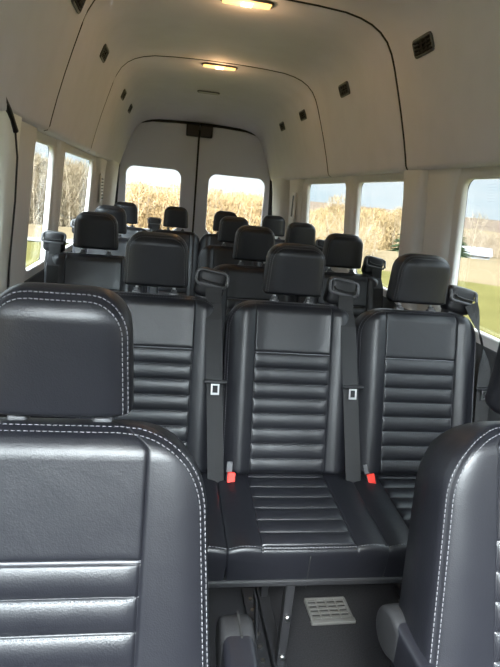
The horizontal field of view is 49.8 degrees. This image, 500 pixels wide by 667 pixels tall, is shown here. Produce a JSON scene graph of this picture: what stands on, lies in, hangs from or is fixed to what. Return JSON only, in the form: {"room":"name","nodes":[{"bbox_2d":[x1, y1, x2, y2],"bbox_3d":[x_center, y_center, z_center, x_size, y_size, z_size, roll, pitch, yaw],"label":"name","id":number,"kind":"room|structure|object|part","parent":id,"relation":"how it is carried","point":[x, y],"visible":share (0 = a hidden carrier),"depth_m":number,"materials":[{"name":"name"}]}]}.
{"room":"vehicle interior","nodes":[
{"label":"vehicle interior","id":0,"kind":"room"},
{"bbox_2d":[0,251,71,416],"bbox_3d":[-1.110,0.206,2.686,0.035,0.977,7.262,3,14,-9],"label":"wall","id":1,"kind":"structure","parent":0,"point":[38,277],"depth_m":2.71,"materials":[{"name":"grey plastic"}]},
{"bbox_2d":[24,131,95,280],"bbox_3d":[-1.007,-0.630,2.477,0.086,0.820,7.270,3,14,-9],"label":"wall","id":2,"kind":"structure","parent":0,"point":[41,138],"depth_m":2.82,"materials":[{"name":"white plastic"}]},
{"bbox_2d":[0,111,21,293],"bbox_3d":[-0.880,-0.435,1.905,0.108,0.670,0.297,3,14,-9],"label":"trim","id":3,"kind":"structure","parent":2,"relation":"attached to","point":[7,137],"depth_m":1.85,"materials":[{"name":"white plastic"}]},
{"bbox_2d":[6,97,17,288],"bbox_3d":[-0.759,-0.357,1.374,0.064,0.801,1.132,3,14,-9],"label":"trim","id":4,"kind":"structure","parent":2,"relation":"attached to","point":[9,111],"depth_m":1.88,"materials":[{"name":"black rubber"}]},
{"bbox_2d":[9,121,37,287],"bbox_3d":[-0.931,-0.509,2.175,0.088,0.670,0.418,3,14,-9],"label":"trim","id":5,"kind":"structure","parent":2,"relation":"attached to","point":[28,133],"depth_m":2.15,"materials":[{"name":"beige plastic"}]},
{"bbox_2d":[26,146,48,267],"bbox_3d":[-1.041,-0.618,2.606,0.074,0.658,0.500,3,14,-9],"label":"window","id":6,"kind":"structure","parent":2,"relation":"in","point":[48,146],"depth_m":2.80,"materials":[{"name":"clear glass"}]},
{"bbox_2d":[50,139,65,230],"bbox_3d":[-1.057,-0.717,2.943,0.073,0.670,0.243,3,14,-9],"label":"trim","id":7,"kind":"structure","parent":2,"relation":"attached to","point":[61,145],"depth_m":2.88,"materials":[{"name":"beige plastic"}]},
{"bbox_2d":[92,157,106,211],"bbox_3d":[-1.312,-1.178,4.659,0.088,0.670,0.688,3,14,-9],"label":"trim","id":8,"kind":"structure","parent":2,"relation":"attached to","point":[101,163],"depth_m":4.44,"materials":[{"name":"beige plastic"}]},
{"bbox_2d":[99,173,103,202],"bbox_3d":[-1.248,-1.221,4.526,0.015,0.240,0.170,3,14,-9],"label":"trim panel","id":9,"kind":"object","parent":2,"relation":"attached to","point":[101,174],"visible":1,"depth_m":4.47,"materials":[{"name":"grey plastic"}]},
{"bbox_2d":[102,160,118,205],"bbox_3d":[-1.399,-1.364,5.359,0.128,0.670,1.012,3,14,-9],"label":"trim","id":10,"kind":"structure","parent":2,"relation":"attached to","point":[112,167],"depth_m":5.06,"materials":[{"name":"beige plastic"}]},
{"bbox_2d":[116,119,271,214],"bbox_3d":[-0.639,-1.353,6.091,2.000,2.390,0.050,3,14,-9],"label":"wall","id":11,"kind":"structure","parent":0,"point":[159,119],"depth_m":5.89,"materials":[{"name":"plastic"}]},
{"bbox_2d":[117,122,197,231],"bbox_3d":[-1.068,-1.289,5.965,0.875,2.052,0.058,3,14,-9],"label":"door","id":12,"kind":"structure","parent":11,"relation":"in","point":[164,145],"depth_m":5.79,"materials":[{"name":"white plastic"}]},
{"bbox_2d":[186,123,212,138],"bbox_3d":[-0.537,-2.162,5.745,0.280,0.125,0.065,3,14,-9],"label":"door latch","id":13,"kind":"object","parent":12,"relation":"attached to","point":[192,130],"depth_m":5.73,"materials":[{"name":"black plastic"}]},
{"bbox_2d":[115,119,271,232],"bbox_3d":[-0.631,-1.268,6.019,1.768,2.044,0.044,3,14,-9],"label":"door frame","id":14,"kind":"structure","parent":11,"relation":"attached to","point":[216,126],"depth_m":5.83,"materials":[{"name":"black rubber"}]},
{"bbox_2d":[194,125,269,240],"bbox_3d":[-0.202,-1.242,6.111,0.875,2.052,0.058,3,14,-9],"label":"door","id":15,"kind":"structure","parent":11,"relation":"in","point":[228,152],"depth_m":5.92,"materials":[{"name":"white plastic"}]},
{"bbox_2d":[0,0,499,180],"bbox_3d":[-0.171,-1.406,3.317,1.821,0.672,5.202,3,14,-9],"label":"ceiling","id":16,"kind":"structure","parent":0,"point":[323,48],"depth_m":2.68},
{"bbox_2d":[71,0,85,13],"bbox_3d":[-0.646,-1.263,2.032,0.035,0.069,0.168,3,14,-9],"label":"ceiling vent","id":17,"kind":"object","parent":16,"relation":"in","point":[78,5],"visible":1,"depth_m":2.06,"materials":[{"name":"grey plastic"}]},
{"bbox_2d":[100,44,108,62],"bbox_3d":[-0.771,-1.484,2.853,0.035,0.069,0.168,3,14,-9],"label":"ceiling vent","id":18,"kind":"object","parent":16,"relation":"in","point":[104,53],"visible":1,"depth_m":2.83,"materials":[{"name":"grey plastic"}]},
{"bbox_2d":[121,89,126,100],"bbox_3d":[-0.963,-1.821,4.105,0.035,0.069,0.168,3,14,-9],"label":"ceiling vent","id":19,"kind":"object","parent":16,"relation":"in","point":[124,92],"visible":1,"depth_m":4.07,"materials":[{"name":"grey plastic"}]},
{"bbox_2d":[197,90,219,94],"bbox_3d":[-0.357,-2.078,4.641,0.196,0.018,0.076,3,14,-9],"label":"recessed light","id":20,"kind":"object","parent":16,"relation":"in","point":[198,91],"visible":1,"depth_m":4.62,"materials":[{"name":"grey plastic"}]},
{"bbox_2d":[89,55,330,176],"bbox_3d":[-0.221,-1.484,3.639,1.694,0.657,0.012,3,14,-9],"label":"trim","id":21,"kind":"structure","parent":16,"relation":"attached to","point":[153,55],"depth_m":3.58,"materials":[{"name":"black rubber"}]},
{"bbox_2d":[202,62,237,70],"bbox_3d":[-0.206,-1.810,3.653,0.245,0.022,0.095,3,14,-9],"label":"recessed light","id":22,"kind":"object","parent":16,"relation":"in","point":[205,64],"visible":1,"depth_m":3.62,"materials":[{"name":"grey plastic"}]},
{"bbox_2d":[44,0,407,169],"bbox_3d":[-0.029,-1.147,2.384,1.694,0.657,0.012,3,14,-9],"label":"trim","id":23,"kind":"structure","parent":16,"relation":"attached to","point":[321,6],"depth_m":2.40,"materials":[{"name":"black rubber"}]},
{"bbox_2d":[220,0,274,9],"bbox_3d":[-0.013,-1.470,2.392,0.245,0.022,0.095,3,14,-9],"label":"recessed light","id":24,"kind":"object","parent":16,"relation":"in","point":[261,4],"visible":1,"depth_m":2.38,"materials":[{"name":"grey plastic"}]},
{"bbox_2d":[279,122,284,130],"bbox_3d":[0.290,-1.861,4.840,0.035,0.069,0.168,3,14,-9],"label":"ceiling vent","id":25,"kind":"object","parent":16,"relation":"in","point":[282,126],"visible":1,"depth_m":4.83,"materials":[{"name":"grey plastic"}]},
{"bbox_2d":[299,109,306,120],"bbox_3d":[0.403,-1.663,4.105,0.035,0.069,0.168,3,14,-9],"label":"ceiling vent","id":26,"kind":"object","parent":16,"relation":"in","point":[302,113],"visible":1,"depth_m":4.09,"materials":[{"name":"grey plastic"}]},
{"bbox_2d":[338,81,349,97],"bbox_3d":[0.547,-1.416,3.126,0.035,0.069,0.168,3,14,-9],"label":"ceiling vent","id":27,"kind":"object","parent":16,"relation":"in","point":[344,89],"visible":1,"depth_m":3.12,"materials":[{"name":"grey plastic"}]},
{"bbox_2d":[412,31,434,58],"bbox_3d":[0.695,-1.156,2.161,0.035,0.069,0.168,3,14,-9],"label":"ceiling vent","id":28,"kind":"object","parent":16,"relation":"in","point":[423,45],"visible":1,"depth_m":2.15,"materials":[{"name":"grey plastic"}]},
{"bbox_2d":[208,583,399,666],"bbox_3d":[-0.220,0.709,2.931,1.900,0.060,7.300,3,14,-9],"label":"floor","id":29,"kind":"structure","parent":0,"point":[357,644],"depth_m":1.84,"materials":[{"name":"grey rubber"}]},
{"bbox_2d":[30,211,141,418],"bbox_3d":[-0.769,0.077,2.527,0.509,1.246,0.671,3,14,-9],"label":"passenger seat","id":30,"kind":"object","parent":29,"relation":"on","point":[92,230],"visible":0.24,"depth_m":2.61,"materials":[{"name":"black leather"}]},
{"bbox_2d":[30,416,76,418],"bbox_3d":[-0.774,0.319,2.497,0.477,0.143,0.420,3,19,-9],"label":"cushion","id":31,"kind":"object","parent":30,"relation":"on","point":[30,416],"depth_m":2.28,"materials":[{"name":"black leather"}]},
{"bbox_3d":[-0.782,-0.091,2.673,0.467,0.605,0.154,3,-1,-9],"label":"backrest","id":32,"kind":"part","parent":30,"relation":"part of","materials":[{"name":"black leather"}]},
{"bbox_3d":[-0.763,-0.297,2.624,0.268,0.168,0.026,3,-1,-9],"label":"panel","id":33,"kind":"part","parent":30,"relation":"part of","materials":[{"name":"black leather"}]},
{"bbox_2d":[70,205,142,289],"bbox_3d":[-0.942,-0.178,3.462,0.501,1.246,0.667,3,14,-9],"label":"passenger seat","id":34,"kind":"object","parent":29,"relation":"on","point":[119,213],"visible":0.14,"depth_m":3.55,"materials":[{"name":"black leather"}]},
{"bbox_3d":[-0.956,-0.346,3.609,0.467,0.605,0.154,3,-1,-9],"label":"backrest","id":35,"kind":"part","parent":34,"relation":"part of","materials":[{"name":"black leather"}]},
{"bbox_3d":[-0.936,-0.552,3.561,0.268,0.168,0.026,3,-1,-9],"label":"panel","id":36,"kind":"part","parent":34,"relation":"part of","materials":[{"name":"black leather"}]},
{"bbox_2d":[0,282,258,666],"bbox_3d":[-0.256,0.599,0.690,0.590,1.246,0.646,3,14,-9],"label":"seat","id":37,"kind":"object","parent":29,"relation":"on","point":[104,542],"visible":1,"depth_m":0.78,"materials":[{"name":"black leather"}]},
{"bbox_3d":[-0.301,0.522,0.767,0.265,0.387,0.013,3,-1,-9],"label":"ribbed panel","id":38,"kind":"part","parent":37,"relation":"part of","materials":[{"name":"black leather"}]},
{"bbox_3d":[-0.287,0.236,0.779,0.267,0.186,0.026,3,-1,-9],"label":"panel","id":39,"kind":"part","parent":37,"relation":"part of","materials":[{"name":"black leather"}]},
{"bbox_3d":[-0.311,0.433,0.860,0.520,0.605,0.204,3,-1,-9],"label":"backrest","id":40,"kind":"part","parent":37,"relation":"part of","materials":[{"name":"black leather"}]},
{"bbox_3d":[-0.008,0.579,0.817,0.056,0.086,0.348,3,14,-9],"label":"armrest","id":41,"kind":"part","parent":37,"relation":"part of","materials":[{"name":"black leather"}]},
{"bbox_2d":[114,202,284,295],"bbox_3d":[-0.439,-0.415,4.584,1.738,1.246,0.652,3,14,-9],"label":"seat","id":42,"kind":"object","parent":29,"relation":"on","point":[175,217],"visible":0.21,"depth_m":4.65,"materials":[{"name":"black leather"}]},
{"bbox_3d":[-1.072,-0.824,4.575,0.249,0.168,0.026,3,-1,-9],"label":"panel","id":43,"kind":"part","parent":42,"relation":"part of","materials":[{"name":"black leather"}]},
{"bbox_3d":[-1.092,-0.618,4.624,0.435,0.605,0.154,3,-1,-9],"label":"backrest","id":44,"kind":"part","parent":42,"relation":"part of","materials":[{"name":"black leather"}]},
{"bbox_3d":[-0.667,-0.595,4.695,0.435,0.605,0.154,3,-1,-9],"label":"backrest","id":45,"kind":"part","parent":42,"relation":"part of","materials":[{"name":"black leather"}]},
{"bbox_3d":[-0.662,-0.515,4.636,0.247,0.405,0.011,3,-1,-9],"label":"ribbed panel","id":46,"kind":"part","parent":42,"relation":"part of","materials":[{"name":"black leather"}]},
{"bbox_3d":[-0.648,-0.801,4.646,0.249,0.168,0.026,3,-1,-9],"label":"panel","id":47,"kind":"part","parent":42,"relation":"part of","materials":[{"name":"black leather"}]},
{"bbox_3d":[-0.243,-0.572,4.766,0.435,0.605,0.154,3,-1,-9],"label":"backrest","id":48,"kind":"part","parent":42,"relation":"part of","materials":[{"name":"black leather"}]},
{"bbox_3d":[-0.223,-0.778,4.717,0.249,0.168,0.026,3,-1,-9],"label":"panel","id":49,"kind":"part","parent":42,"relation":"part of","materials":[{"name":"black leather"}]},
{"bbox_3d":[0.202,-0.755,4.789,0.249,0.168,0.026,3,-1,-9],"label":"panel","id":50,"kind":"part","parent":42,"relation":"part of","materials":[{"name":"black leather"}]},
{"bbox_2d":[242,588,270,666],"bbox_3d":[0.032,0.922,1.719,0.045,0.169,0.460,3,14,-9],"label":"seat leg","id":51,"kind":"object","parent":29,"relation":"on","point":[250,602],"visible":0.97,"depth_m":1.73,"materials":[{"name":"black paint"}]},
{"bbox_2d":[198,216,330,270],"bbox_3d":[0.112,-0.121,3.639,0.954,1.246,0.652,3,14,-9],"label":"seat","id":52,"kind":"object","parent":29,"relation":"on","point":[210,256],"visible":0.15,"depth_m":3.69,"materials":[{"name":"black leather"}]},
{"bbox_3d":[-0.138,-0.302,3.746,0.467,0.605,0.154,3,-1,-9],"label":"backrest","id":53,"kind":"part","parent":52,"relation":"part of","materials":[{"name":"black leather"}]},
{"bbox_3d":[-0.119,-0.508,3.697,0.268,0.168,0.026,3,-1,-9],"label":"panel","id":54,"kind":"part","parent":52,"relation":"part of","materials":[{"name":"black leather"}]},
{"bbox_2d":[77,231,490,666],"bbox_3d":[0.175,0.362,1.764,1.486,1.246,0.652,3,14,-9],"label":"seat","id":55,"kind":"object","parent":29,"relation":"on","point":[308,444],"visible":0.8,"depth_m":1.82,"materials":[{"name":"black leather"}]},
{"bbox_3d":[-0.337,0.167,1.827,0.467,0.605,0.154,3,-1,-9],"label":"backrest","id":56,"kind":"part","parent":55,"relation":"part of","materials":[{"name":"black leather"}]},
{"bbox_3d":[-0.332,0.246,1.768,0.266,0.405,0.011,3,-1,-9],"label":"ribbed panel","id":57,"kind":"part","parent":55,"relation":"part of","materials":[{"name":"black leather"}]},
{"bbox_3d":[-0.318,-0.039,1.778,0.268,0.168,0.026,3,-1,-9],"label":"panel","id":58,"kind":"part","parent":55,"relation":"part of","materials":[{"name":"black leather"}]},
{"bbox_2d":[201,473,226,580],"bbox_3d":[-0.330,0.577,1.651,0.477,0.143,0.420,3,19,-9],"label":"cushion","id":59,"kind":"object","parent":55,"relation":"on","point":[213,482],"depth_m":1.57,"materials":[{"name":"black leather"}]},
{"bbox_3d":[-0.113,0.158,1.763,0.076,0.012,0.018,3,0,-9],"label":"latch plate","id":60,"kind":"part","parent":55,"relation":"part of","materials":[{"name":"black plastic"}]},
{"bbox_3d":[0.131,0.192,1.905,0.467,0.605,0.154,3,-1,-9],"label":"backrest","id":61,"kind":"part","parent":55,"relation":"part of","materials":[{"name":"black leather"}]},
{"bbox_3d":[0.136,0.272,1.847,0.266,0.405,0.011,3,-1,-9],"label":"ribbed panel","id":62,"kind":"part","parent":55,"relation":"part of","materials":[{"name":"black leather"}]},
{"bbox_3d":[0.150,-0.014,1.856,0.268,0.168,0.026,3,-1,-9],"label":"panel","id":63,"kind":"part","parent":55,"relation":"part of","materials":[{"name":"black leather"}]},
{"bbox_3d":[0.143,0.542,1.716,0.278,0.015,0.383,3,19,-9],"label":"ribbed panel","id":64,"kind":"part","parent":55,"relation":"part of","materials":[{"name":"black leather"}]},
{"bbox_2d":[218,472,388,580],"bbox_3d":[0.138,0.602,1.729,0.477,0.143,0.420,3,19,-9],"label":"cushion","id":65,"kind":"object","parent":55,"relation":"on","point":[274,526],"depth_m":1.59,"materials":[{"name":"black leather"}]},
{"bbox_3d":[0.130,0.665,1.736,1.383,0.025,0.404,3,14,-9],"label":"seat frame","id":66,"kind":"part","parent":55,"relation":"part of","materials":[{"name":"black paint"}]},
{"bbox_3d":[0.171,0.608,1.531,0.278,0.012,0.013,3,19,-9],"label":"panel","id":67,"kind":"part","parent":55,"relation":"part of","materials":[{"name":"black leather"}]},
{"bbox_3d":[0.352,0.183,1.841,0.076,0.012,0.018,3,0,-9],"label":"latch plate","id":68,"kind":"part","parent":55,"relation":"part of","materials":[{"name":"black plastic"}]},
{"bbox_2d":[354,475,408,576],"bbox_3d":[0.599,0.627,1.806,0.477,0.143,0.420,3,19,-9],"label":"cushion","id":69,"kind":"object","parent":55,"relation":"on","point":[384,499],"depth_m":1.71,"materials":[{"name":"black leather"}]},
{"bbox_3d":[0.604,0.567,1.793,0.278,0.015,0.383,3,19,-9],"label":"ribbed panel","id":70,"kind":"part","parent":55,"relation":"part of","materials":[{"name":"black leather"}]},
{"bbox_3d":[0.592,0.217,1.982,0.467,0.605,0.154,3,-1,-9],"label":"backrest","id":71,"kind":"part","parent":55,"relation":"part of","materials":[{"name":"black leather"}]},
{"bbox_3d":[0.597,0.296,1.924,0.266,0.405,0.011,3,-1,-9],"label":"ribbed panel","id":72,"kind":"part","parent":55,"relation":"part of","materials":[{"name":"black leather"}]},
{"bbox_3d":[0.611,0.011,1.934,0.268,0.168,0.026,3,-1,-9],"label":"panel","id":73,"kind":"part","parent":55,"relation":"part of","materials":[{"name":"black leather"}]},
{"bbox_3d":[0.864,0.204,1.977,0.076,0.012,0.018,3,9,-9],"label":"latch plate","id":74,"kind":"part","parent":55,"relation":"part of","materials":[{"name":"black plastic"}]},
{"bbox_2d":[214,225,385,366],"bbox_3d":[0.248,0.132,2.697,0.956,1.246,0.652,3,14,-9],"label":"seat","id":75,"kind":"object","parent":29,"relation":"on","point":[251,243],"visible":0.24,"depth_m":2.78,"materials":[{"name":"black leather"}]},
{"bbox_3d":[0.003,0.030,2.745,0.266,0.405,0.011,3,-1,-9],"label":"ribbed panel","id":76,"kind":"part","parent":75,"relation":"part of","materials":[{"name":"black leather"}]},
{"bbox_3d":[0.016,-0.256,2.755,0.268,0.168,0.026,3,-1,-9],"label":"panel","id":77,"kind":"part","parent":75,"relation":"part of","materials":[{"name":"black leather"}]},
{"bbox_3d":[-0.003,-0.050,2.804,0.467,0.605,0.154,3,-1,-9],"label":"backrest","id":78,"kind":"part","parent":75,"relation":"part of","materials":[{"name":"black leather"}]},
{"bbox_3d":[0.467,-0.024,2.882,0.467,0.605,0.154,3,-1,-9],"label":"backrest","id":79,"kind":"part","parent":75,"relation":"part of","materials":[{"name":"black leather"}]},
{"bbox_3d":[0.486,-0.230,2.834,0.268,0.168,0.026,3,-1,-9],"label":"panel","id":80,"kind":"part","parent":75,"relation":"part of","materials":[{"name":"black leather"}]},
{"bbox_3d":[0.472,0.055,2.824,0.266,0.405,0.011,3,-1,-9],"label":"ribbed panel","id":81,"kind":"part","parent":75,"relation":"part of","materials":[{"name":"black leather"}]},
{"bbox_2d":[304,596,355,625],"bbox_3d":[0.278,0.978,1.900,0.160,0.015,0.120,3,14,-11],"label":"floor vent","id":82,"kind":"object","parent":29,"relation":"in","point":[321,610],"visible":1,"depth_m":1.89,"materials":[{"name":"grey plastic"}]},
{"bbox_2d":[376,342,499,666],"bbox_3d":[0.559,0.631,0.870,0.526,1.246,0.646,2,15,-13],"label":"seat","id":83,"kind":"object","parent":29,"relation":"on","point":[447,612],"visible":1,"depth_m":0.92,"materials":[{"name":"black leather"}]},
{"bbox_3d":[0.313,0.601,0.902,0.056,0.086,0.348,2,15,-13],"label":"armrest","id":84,"kind":"part","parent":83,"relation":"part of","materials":[{"name":"black leather"}]},
{"bbox_3d":[0.527,0.467,1.044,0.520,0.605,0.204,2,0,-13],"label":"backrest","id":85,"kind":"part","parent":83,"relation":"part of","materials":[{"name":"black leather"}]},
{"bbox_3d":[0.545,0.556,0.953,0.265,0.387,0.013,2,0,-13],"label":"ribbed panel","id":86,"kind":"part","parent":83,"relation":"part of","materials":[{"name":"black leather"}]},
{"bbox_3d":[0.553,0.270,0.963,0.267,0.186,0.026,2,0,-13],"label":"panel","id":87,"kind":"part","parent":83,"relation":"part of","materials":[{"name":"black leather"}]},
{"bbox_2d":[288,166,499,351],"bbox_3d":[0.806,-0.532,2.780,0.086,0.820,7.270,3,14,-9],"label":"wall","id":88,"kind":"structure","parent":0,"point":[467,175],"depth_m":2.29,"materials":[{"name":"white plastic"}]},
{"bbox_2d":[272,178,289,239],"bbox_3d":[0.305,-1.288,5.704,0.128,0.670,0.850,3,14,-9],"label":"trim","id":89,"kind":"structure","parent":88,"relation":"attached to","point":[280,186],"depth_m":5.46,"materials":[{"name":"beige plastic"}]},
{"bbox_2d":[289,193,296,219],"bbox_3d":[0.399,-1.182,4.998,0.015,0.240,0.170,3,14,-9],"label":"trim panel","id":90,"kind":"object","parent":88,"relation":"attached to","point":[294,195],"visible":1,"depth_m":4.96,"materials":[{"name":"plastic"}]},
{"bbox_2d":[289,179,303,223],"bbox_3d":[0.420,-1.120,5.086,0.088,0.670,0.580,3,14,-9],"label":"trim","id":91,"kind":"structure","parent":88,"relation":"attached to","point":[296,185],"depth_m":4.91,"materials":[{"name":"beige plastic"}]},
{"bbox_2d":[342,176,356,272],"bbox_3d":[0.655,-0.717,3.592,0.075,0.670,0.216,3,14,-9],"label":"trim","id":92,"kind":"structure","parent":88,"relation":"attached to","point":[350,180],"depth_m":3.53,"materials":[{"name":"beige plastic"}]},
{"bbox_2d":[395,169,428,309],"bbox_3d":[0.787,-0.463,2.644,0.101,0.670,0.297,3,14,-9],"label":"trim","id":93,"kind":"structure","parent":88,"relation":"attached to","point":[415,190],"depth_m":2.56,"materials":[{"name":"beige plastic"}]},
{"bbox_2d":[417,168,461,311],"bbox_3d":[0.832,-0.404,2.426,0.079,0.670,0.324,3,14,-9],"label":"trim","id":94,"kind":"structure","parent":88,"relation":"attached to","point":[442,183],"depth_m":2.35,"materials":[{"name":"beige plastic"}]},
{"bbox_2d":[457,180,495,337],"bbox_3d":[0.977,-0.201,1.728,0.074,0.658,1.220,3,14,-9],"label":"window","id":95,"kind":"structure","parent":88,"relation":"in","point":[472,180],"depth_m":2.25,"materials":[{"name":"clear glass"}]},
{"bbox_2d":[332,271,499,421],"bbox_3d":[0.748,0.306,2.997,0.035,0.977,7.262,3,14,-9],"label":"wall","id":96,"kind":"structure","parent":0,"point":[492,416],"depth_m":2.10,"materials":[{"name":"grey plastic"}]},
{"label":"outside","id":97,"kind":"structure","parent":0,"visible":0},
{"bbox_2d":[26,240,499,338],"bbox_3d":[-0.263,1.415,2.958,35.000,0.035,35.000,3,14,-9],"label":"ground","id":98,"kind":"structure","parent":97,"point":[488,295],"depth_m":14.68,"materials":[{"name":"green plant"}]},
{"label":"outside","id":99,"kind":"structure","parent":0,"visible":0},
{"bbox_2d":[28,187,499,285],"bbox_3d":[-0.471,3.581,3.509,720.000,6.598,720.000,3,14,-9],"label":"ground","id":100,"kind":"structure","parent":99,"point":[481,271],"depth_m":23.62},
{"bbox_2d":[29,148,88,226],"bbox_3d":[-22.239,-12.770,47.869,19.271,8.283,12.835,-1,16,-25],"label":"woodland","id":101,"kind":"object","parent":100,"relation":"on","point":[73,195],"visible":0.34,"depth_m":46.60,"materials":[{"name":"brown plant"}]},
{"bbox_2d":[125,179,263,233],"bbox_3d":[-4.168,-11.645,54.544,18.993,7.268,11.519,5,14,-3],"label":"woodland","id":102,"kind":"object","parent":100,"relation":"on","point":[149,203],"visible":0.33,"depth_m":51.28,"materials":[{"name":"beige plant"}]},
{"bbox_2d":[309,194,401,255],"bbox_3d":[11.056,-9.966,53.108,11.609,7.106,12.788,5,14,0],"label":"woodland","id":103,"kind":"object","parent":100,"relation":"on","point":[394,224],"visible":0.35,"depth_m":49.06,"materials":[{"name":"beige plant"}]},
{"bbox_2d":[388,234,471,257],"bbox_3d":[13.600,-7.999,39.159,6.561,5.328,6.885,3,14,-9],"label":"conifer","id":104,"kind":"object","parent":100,"relation":"on","point":[463,254],"visible":0.02,"depth_m":39.46,"materials":[{"name":"green plant"}]},
{"bbox_2d":[462,246,492,259],"bbox_3d":[26.847,-8.868,65.055,4.000,3.200,3.600,10,15,18],"label":"house","id":105,"kind":"structure","parent":100,"relation":"on","point":[483,255],"depth_m":63.61,"materials":[{"name":"grey"}]},
{"bbox_2d":[464,212,494,258],"bbox_3d":[19.628,-8.367,47.327,3.788,4.913,3.702,3,14,-9],"label":"bare tree","id":106,"kind":"object","parent":100,"relation":"on","point":[483,219],"visible":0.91,"depth_m":47.22,"materials":[{"name":"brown plant"}]},
{"bbox_2d":[463,228,499,257],"bbox_3d":[51.527,-18.374,111.117,36.807,6.001,35.071,3,14,-9],"label":"woodland","id":107,"kind":"object","parent":100,"relation":"on","point":[495,240],"visible":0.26,"depth_m":105.09,"materials":[{"name":"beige plant"}]},
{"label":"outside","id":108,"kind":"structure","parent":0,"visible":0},
{"bbox_2d":[126,183,499,232],"bbox_3d":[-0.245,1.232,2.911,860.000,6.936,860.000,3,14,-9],"label":"hills","id":109,"kind":"structure","parent":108,"point":[313,205],"depth_m":280.53,"materials":[{"name":"brown plant"}]},
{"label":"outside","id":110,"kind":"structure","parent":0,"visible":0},
{"bbox_2d":[28,237,72,242],"bbox_3d":[-13.649,-2.128,11.817,4.490,0.103,23.287,17,18,39],"label":"road","id":111,"kind":"structure","parent":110,"point":[29,238],"depth_m":18.39,"materials":[{"name":"white"}]}
]}

